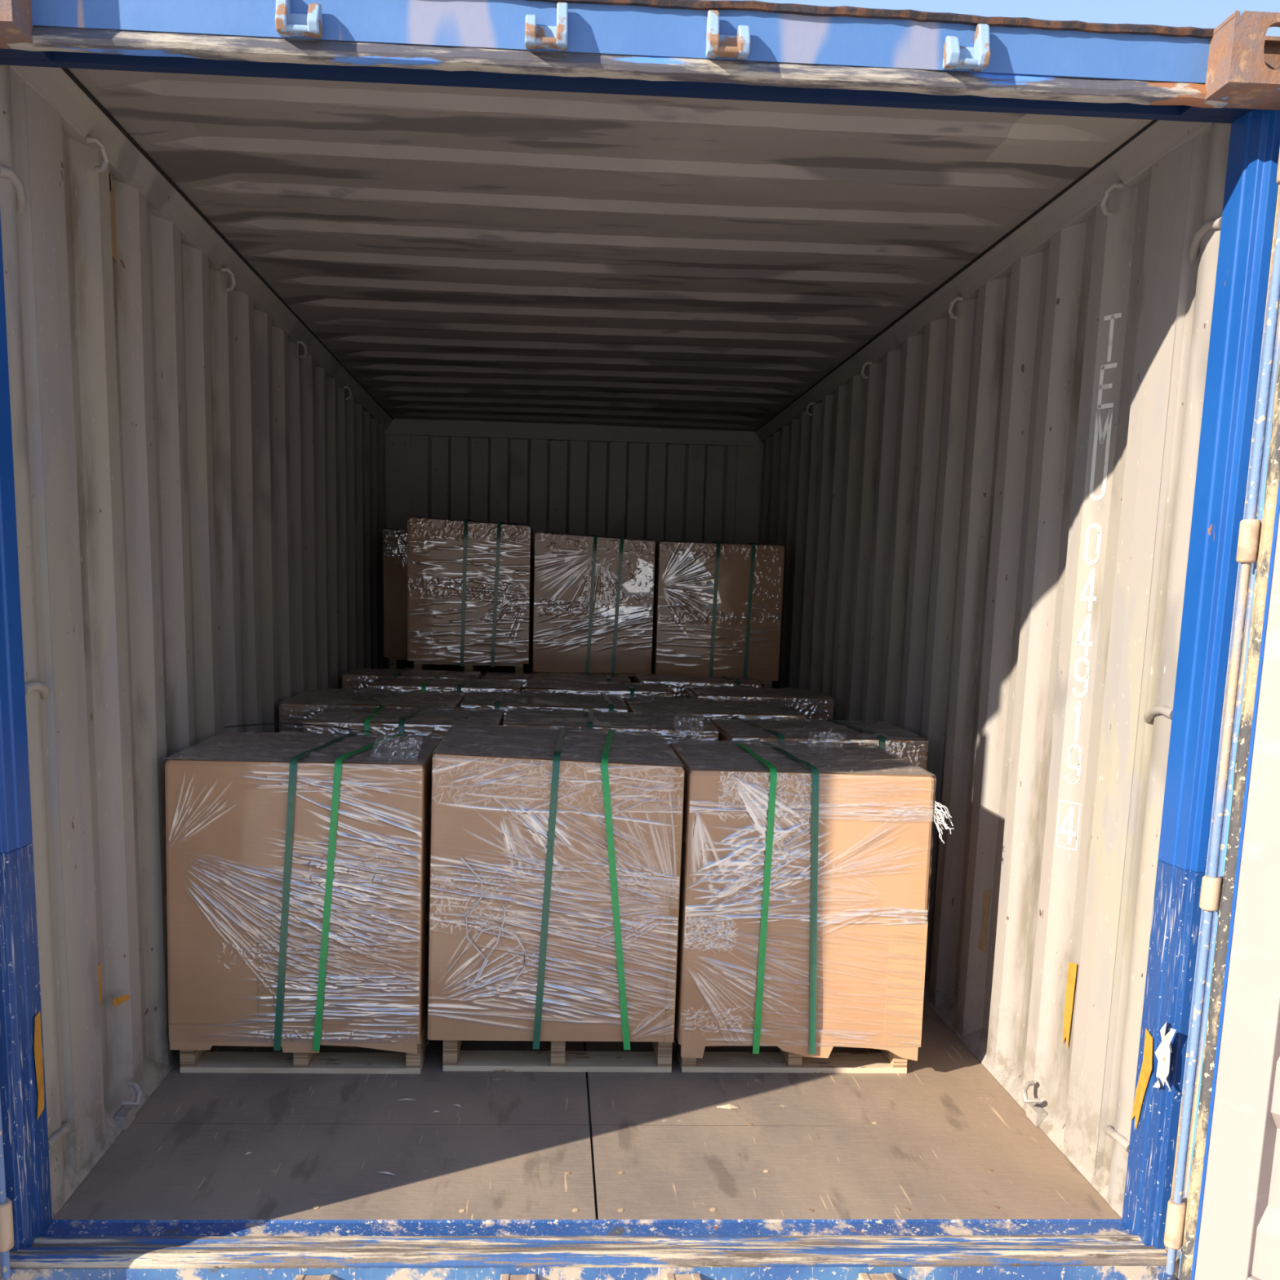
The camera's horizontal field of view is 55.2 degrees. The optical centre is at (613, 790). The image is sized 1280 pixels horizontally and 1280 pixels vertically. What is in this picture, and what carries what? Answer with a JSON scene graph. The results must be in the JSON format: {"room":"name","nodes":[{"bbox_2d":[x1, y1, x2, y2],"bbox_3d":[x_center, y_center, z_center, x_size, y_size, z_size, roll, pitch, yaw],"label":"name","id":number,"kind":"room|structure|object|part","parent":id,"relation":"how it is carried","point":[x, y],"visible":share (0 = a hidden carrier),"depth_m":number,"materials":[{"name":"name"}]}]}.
{"room":"shipping container","nodes":[
{"label":"shipping container","id":0,"kind":"room"},
{"bbox_2d":[25,82,385,1175],"bbox_3d":[-1.333,-0.695,5.226,0.051,2.365,5.365,1,9,-3],"label":"wall","id":1,"kind":"structure","parent":0,"point":[215,498],"depth_m":3.27,"materials":[{"name":"beige metal"}]},
{"bbox_2d":[0,64,76,1279],"bbox_3d":[-1.209,-0.147,2.431,0.108,2.470,0.404,1,9,-3],"label":"trim","id":2,"kind":"structure","parent":1,"relation":"attached to","point":[34,1153],"depth_m":2.45,"materials":[{"name":"blue paint"}]},
{"bbox_2d":[34,1010,44,1119],"bbox_3d":[-1.181,0.565,2.516,0.001,0.220,0.039,1,9,-3],"label":"tape strip","id":3,"kind":"object","parent":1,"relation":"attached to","point":[37,1033],"visible":1,"depth_m":2.52,"materials":[{"name":"plastic"}]},
{"bbox_2d":[97,961,102,1004],"bbox_3d":[-1.242,0.467,2.956,0.001,0.103,0.025,1,9,-3],"label":"tape strip","id":4,"kind":"object","parent":1,"relation":"attached to","point":[99,965],"visible":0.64,"depth_m":2.96,"materials":[{"name":"plastic"}]},
{"bbox_2d":[109,173,111,192],"bbox_3d":[-1.186,-1.433,2.881,0.002,0.060,0.090,-3,10,-26],"label":"tape strip","id":5,"kind":"object","parent":1,"relation":"attached to","point":[110,177],"visible":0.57,"depth_m":2.86,"materials":[{"name":"plastic"}]},
{"bbox_2d":[110,181,117,263],"bbox_3d":[-1.209,-1.378,2.958,0.001,0.190,0.035,1,9,-3],"label":"tape strip","id":6,"kind":"object","parent":1,"relation":"attached to","point":[113,213],"visible":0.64,"depth_m":2.96,"materials":[{"name":"plastic"}]},
{"bbox_2d":[52,1049,179,1218],"bbox_3d":[-1.332,0.411,5.324,0.080,0.107,5.530,1,9,-3],"label":"baseboard","id":7,"kind":"structure","parent":1,"relation":"attached to","point":[118,1116],"depth_m":3.04,"materials":[{"name":"beige paint"}]},
{"bbox_2d":[111,994,130,1006],"bbox_3d":[-1.211,0.513,3.014,0.005,0.024,0.082,2,9,6],"label":"tape strip","id":8,"kind":"object","parent":1,"relation":"attached to","point":[117,1001],"visible":1,"depth_m":3.01,"materials":[{"name":"plastic"}]},
{"bbox_2d":[8,65,394,429],"bbox_3d":[-1.280,-1.822,4.944,0.091,0.147,5.500,1,9,-3],"label":"trim","id":9,"kind":"structure","parent":1,"relation":"attached to","point":[85,120],"depth_m":3.22,"materials":[{"name":"beige paint"}]},
{"bbox_2d":[384,418,764,682],"bbox_3d":[-0.270,-1.124,7.915,2.444,2.460,0.090,1,9,-3],"label":"wall","id":10,"kind":"structure","parent":0,"point":[705,486],"depth_m":7.77,"materials":[{"name":"beige metal"}]},
{"bbox_2d":[52,999,1121,1219],"bbox_3d":[-0.166,0.513,5.384,2.410,0.051,5.500,1,9,-3],"label":"floor","id":11,"kind":"structure","parent":0,"point":[942,1138],"depth_m":3.01,"materials":[{"name":"brown wood"}]},
{"bbox_2d":[164,723,442,1074],"bbox_3d":[-0.882,0.282,3.612,0.708,0.941,0.622,1,9,-3],"label":"load","id":12,"kind":"object","parent":11,"relation":"on","point":[298,864],"visible":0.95,"depth_m":3.33,"materials":[{"name":"cardboard"}]},
{"bbox_3d":[-0.971,-0.194,3.748,0.465,0.026,0.041,2,9,4],"label":"cord","id":13,"kind":"part","parent":12,"relation":"part of","materials":[{"name":"green plastic"}]},
{"bbox_2d":[279,687,465,732],"bbox_3d":[-0.958,0.065,4.982,0.678,0.923,0.590,1,9,-3],"label":"load","id":14,"kind":"object","parent":11,"relation":"on","point":[296,708],"visible":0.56,"depth_m":4.78,"materials":[{"name":"cardboard"}]},
{"bbox_2d":[379,1171,394,1174],"bbox_3d":[-0.528,0.890,2.847,0.045,0.004,0.007,5,10,21],"label":"plastic sliver","id":15,"kind":"object","parent":11,"relation":"on","point":[384,1172],"visible":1,"depth_m":2.85,"materials":[{"name":"white plastic"}]},
{"bbox_2d":[302,703,503,737],"bbox_3d":[-0.731,0.171,4.383,0.659,0.919,0.522,1,9,-3],"label":"load","id":16,"kind":"object","parent":11,"relation":"on","point":[423,721],"visible":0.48,"depth_m":4.14,"materials":[{"name":"cardboard"}]},
{"bbox_2d":[396,1097,413,1100],"bbox_3d":[-0.551,0.822,3.257,0.050,0.004,0.007,1,9,-3],"label":"plastic sliver","id":17,"kind":"object","parent":11,"relation":"on","point":[406,1099],"visible":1,"depth_m":3.26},
{"bbox_2d":[342,667,481,688],"bbox_3d":[-0.993,-0.129,6.091,0.656,0.948,0.392,1,9,-3],"label":"load","id":18,"kind":"object","parent":11,"relation":"on","point":[356,677],"visible":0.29,"depth_m":5.87,"materials":[{"name":"cardboard"}]},
{"bbox_2d":[367,675,522,696],"bbox_3d":[-0.766,-0.047,5.654,0.687,0.938,0.462,1,9,-3],"label":"load","id":19,"kind":"object","parent":11,"relation":"on","point":[437,684],"visible":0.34,"depth_m":5.42,"materials":[{"name":"cardboard"}]},
{"bbox_2d":[460,689,627,719],"bbox_3d":[-0.293,0.066,5.087,0.667,0.923,0.582,1,9,-3],"label":"load","id":20,"kind":"object","parent":11,"relation":"on","point":[533,699],"visible":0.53,"depth_m":4.89,"materials":[{"name":"cardboard"}]},
{"bbox_2d":[427,722,684,1072],"bbox_3d":[-0.181,0.294,3.699,0.718,0.925,0.773,1,9,-3],"label":"load","id":21,"kind":"object","parent":11,"relation":"on","point":[555,854],"visible":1,"depth_m":3.36,"materials":[{"name":"cardboard"}]},
{"bbox_2d":[483,672,631,691],"bbox_3d":[-0.290,-0.113,6.134,0.725,0.939,0.382,1,9,-3],"label":"load","id":22,"kind":"object","parent":11,"relation":"on","point":[620,677],"visible":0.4,"depth_m":6.01,"materials":[{"name":"cardboard"}]},
{"bbox_2d":[0,1219,1180,1279],"bbox_3d":[-0.028,1.030,2.574,2.538,0.174,0.220,1,9,-3],"label":"sill","id":23,"kind":"structure","parent":11,"relation":"attached to","point":[68,1249],"depth_m":2.57,"materials":[{"name":"blue paint"}]},
{"bbox_3d":[-0.030,1.041,2.611,2.420,0.139,0.150,1,9,-3],"label":"sill plate","id":24,"kind":"part","parent":23,"relation":"part of","materials":[{"name":"paint"}]},
{"bbox_2d":[525,678,673,701],"bbox_3d":[-0.083,-0.038,5.710,0.674,0.938,0.442,1,9,-3],"label":"load","id":25,"kind":"object","parent":11,"relation":"on","point":[624,689],"visible":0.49,"depth_m":5.50,"materials":[{"name":"cardboard"}]},
{"bbox_2d":[502,707,719,743],"bbox_3d":[-0.030,0.172,4.422,0.760,0.941,0.567,1,9,-3],"label":"load","id":26,"kind":"object","parent":11,"relation":"on","point":[673,725],"visible":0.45,"depth_m":4.28,"materials":[{"name":"cardboard"}]},
{"bbox_2d":[634,673,762,698],"bbox_3d":[0.404,-0.104,6.171,0.617,0.946,0.385,1,9,-3],"label":"load","id":27,"kind":"object","parent":11,"relation":"on","point":[677,682],"visible":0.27,"depth_m":5.95,"materials":[{"name":"cardboard"}]},
{"bbox_2d":[624,695,807,720],"bbox_3d":[0.385,0.093,5.043,0.685,0.919,0.610,1,9,-3],"label":"load","id":28,"kind":"object","parent":11,"relation":"on","point":[708,708],"visible":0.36,"depth_m":4.90,"materials":[{"name":"cardboard"}]},
{"bbox_2d":[716,1104,739,1109],"bbox_3d":[0.306,0.843,3.263,0.058,0.006,0.020,5,10,20],"label":"wood splinter","id":29,"kind":"object","parent":11,"relation":"on","point":[726,1106],"visible":1,"depth_m":3.26,"materials":[{"name":"beige wood"}]},
{"bbox_2d":[685,684,834,719],"bbox_3d":[0.655,-0.012,5.709,0.632,0.926,0.450,1,9,-3],"label":"load","id":30,"kind":"object","parent":11,"relation":"on","point":[817,705],"visible":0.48,"depth_m":5.45,"materials":[{"name":"cardboard"}]},
{"bbox_2d":[669,738,954,1073],"bbox_3d":[0.545,0.307,3.682,0.750,0.942,0.638,1,9,-3],"label":"load","id":31,"kind":"object","parent":11,"relation":"on","point":[802,923],"visible":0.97,"depth_m":3.40,"materials":[{"name":"cardboard"}]},
{"bbox_2d":[709,716,928,769],"bbox_3d":[0.693,0.213,4.389,0.679,0.908,0.582,1,9,-3],"label":"load","id":32,"kind":"object","parent":11,"relation":"on","point":[908,745],"visible":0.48,"depth_m":4.15,"materials":[{"name":"cardboard"}]},
{"bbox_3d":[-1.053,-0.286,7.377,0.683,0.840,0.665,1,9,-3],"label":"load","id":33,"kind":"object","parent":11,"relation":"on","visible":0},
{"bbox_2d":[382,528,493,671],"bbox_3d":[-1.004,-1.114,7.241,0.651,0.832,0.590,1,9,-3],"label":"load","id":34,"kind":"object","parent":33,"relation":"on","point":[394,540],"visible":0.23,"depth_m":6.95,"materials":[{"name":"cardboard"}]},
{"bbox_3d":[-0.825,-0.177,6.666,0.674,0.866,0.665,1,9,-3],"label":"load","id":35,"kind":"object","parent":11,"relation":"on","visible":0},
{"bbox_2d":[407,515,533,679],"bbox_3d":[-0.754,-1.017,6.530,0.640,0.833,0.602,1,9,-3],"label":"load","id":36,"kind":"object","parent":35,"relation":"on","point":[469,583],"visible":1,"depth_m":6.24,"materials":[{"name":"cardboard"}]},
{"bbox_3d":[-0.146,-0.145,6.705,0.670,0.826,0.665,1,9,-3],"label":"load","id":37,"kind":"object","parent":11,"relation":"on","visible":0},
{"bbox_2d":[532,530,655,683],"bbox_3d":[-0.116,-0.959,6.571,0.631,0.818,0.602,1,9,-3],"label":"load","id":38,"kind":"object","parent":37,"relation":"on","point":[593,594],"visible":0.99,"depth_m":6.28,"materials":[{"name":"cardboard"}]},
{"bbox_3d":[0.540,-0.123,6.742,0.685,0.806,0.665,1,9,-3],"label":"load","id":39,"kind":"object","parent":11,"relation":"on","visible":0},
{"bbox_2d":[651,539,784,688],"bbox_3d":[0.534,-0.925,6.609,0.662,0.812,0.602,1,9,-3],"label":"load","id":40,"kind":"object","parent":39,"relation":"on","point":[717,606],"visible":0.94,"depth_m":6.32,"materials":[{"name":"cardboard"}]},
{"bbox_2d":[67,67,1152,431],"bbox_3d":[-0.104,-1.866,5.001,2.400,0.039,5.550,1,9,-3],"label":"ceiling","id":41,"kind":"structure","parent":0,"point":[477,254],"depth_m":3.42,"materials":[{"name":"paint"}]},
{"bbox_2d":[0,0,1279,123],"bbox_3d":[0.036,-1.365,2.175,2.450,0.199,0.235,1,9,-3],"label":"header","id":42,"kind":"structure","parent":41,"relation":"attached to","point":[749,50],"depth_m":2.16,"materials":[{"name":"blue paint"}]},
{"bbox_3d":[0.030,-1.363,2.279,2.420,0.116,0.030,1,9,-3],"label":"stop plate","id":43,"kind":"part","parent":42,"relation":"part of","materials":[{"name":"blue paint"}]},
{"bbox_2d":[760,137,1193,1176],"bbox_3d":[1.053,-0.653,5.351,0.051,2.365,5.365,1,9,-3],"label":"wall","id":44,"kind":"structure","parent":0,"point":[966,527],"depth_m":3.47,"materials":[{"name":"beige metal"}]},
{"bbox_2d":[755,120,1212,441],"bbox_3d":[1.069,-1.780,5.068,0.091,0.147,5.500,1,9,-3],"label":"trim","id":45,"kind":"structure","parent":44,"relation":"attached to","point":[1129,166],"depth_m":3.39,"materials":[{"name":"beige paint"}]},
{"bbox_2d":[977,888,991,953],"bbox_3d":[1.120,0.392,3.698,0.001,0.200,0.034,-4,11,-30],"label":"tape strip","id":46,"kind":"object","parent":44,"relation":"attached to","point":[986,895],"visible":1,"depth_m":3.70,"materials":[{"name":"plastic"}]},
{"bbox_2d":[923,971,1122,1217],"bbox_3d":[1.002,0.453,5.447,0.080,0.107,5.530,1,9,-3],"label":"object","id":47,"kind":"structure","parent":44,"relation":"attached to","point":[1051,1119],"depth_m":3.35,"materials":[{"name":"beige paint"}]},
{"bbox_2d":[1062,962,1076,1048],"bbox_3d":[1.157,0.544,3.109,0.001,0.228,0.047,1,9,-3],"label":"tape strip","id":48,"kind":"object","parent":44,"relation":"attached to","point":[1072,969],"visible":1,"depth_m":3.11,"materials":[{"name":"yellow plastic"}]},
{"bbox_2d":[1131,1028,1152,1129],"bbox_3d":[1.141,0.626,2.639,0.001,0.230,0.064,1,9,-3],"label":"tape strip","id":49,"kind":"object","parent":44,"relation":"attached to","point":[1146,1068],"visible":1,"depth_m":2.63,"materials":[{"name":"yellow plastic"}]},
{"bbox_2d":[1152,1022,1176,1091],"bbox_3d":[1.144,0.555,2.542,0.020,0.149,0.044,1,9,-3],"label":"sticker","id":50,"kind":"object","parent":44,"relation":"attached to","point":[1164,1049],"visible":1,"depth_m":2.54,"materials":[{"name":"white paper"}]},
{"bbox_2d":[1094,109,1279,1279],"bbox_3d":[1.203,-0.104,2.558,0.108,2.470,0.404,1,9,-3],"label":"container door frame","id":51,"kind":"structure","parent":44,"relation":"attached to","point":[1227,339],"depth_m":2.49,"materials":[{"name":"blue paint"}]},
{"bbox_2d":[1177,342,1279,1279],"bbox_3d":[1.532,-0.013,1.884,0.064,2.315,1.186,-4,11,-32],"label":"door","id":52,"kind":"structure","parent":44,"relation":"in","point":[1232,1226],"depth_m":2.37,"materials":[{"name":"paint"}]},
{"bbox_3d":[1.198,0.983,2.555,0.040,0.065,0.012,-4,11,-33],"label":"hinge blade","id":53,"kind":"part","parent":52,"relation":"part of","materials":[{"name":"paint"}]},
{"bbox_3d":[1.210,0.542,2.483,0.040,0.610,0.012,-4,11,-33],"label":"hinge blade","id":54,"kind":"part","parent":52,"relation":"part of","materials":[{"name":"paint"}]},
{"bbox_3d":[1.227,-0.129,2.373,0.040,0.600,0.012,-4,11,-33],"label":"hinge blade","id":55,"kind":"part","parent":52,"relation":"part of","materials":[{"name":"paint"}]},
{"bbox_3d":[1.554,-0.010,1.868,0.039,2.095,0.935,-4,11,-33],"label":"pressed panel","id":56,"kind":"part","parent":52,"relation":"part of","materials":[{"name":"paint"}]},
{"bbox_3d":[1.245,-0.802,2.263,0.040,0.585,0.012,-4,11,-33],"label":"hinge blade","id":57,"kind":"part","parent":52,"relation":"part of","materials":[{"name":"paint"}]}
]}

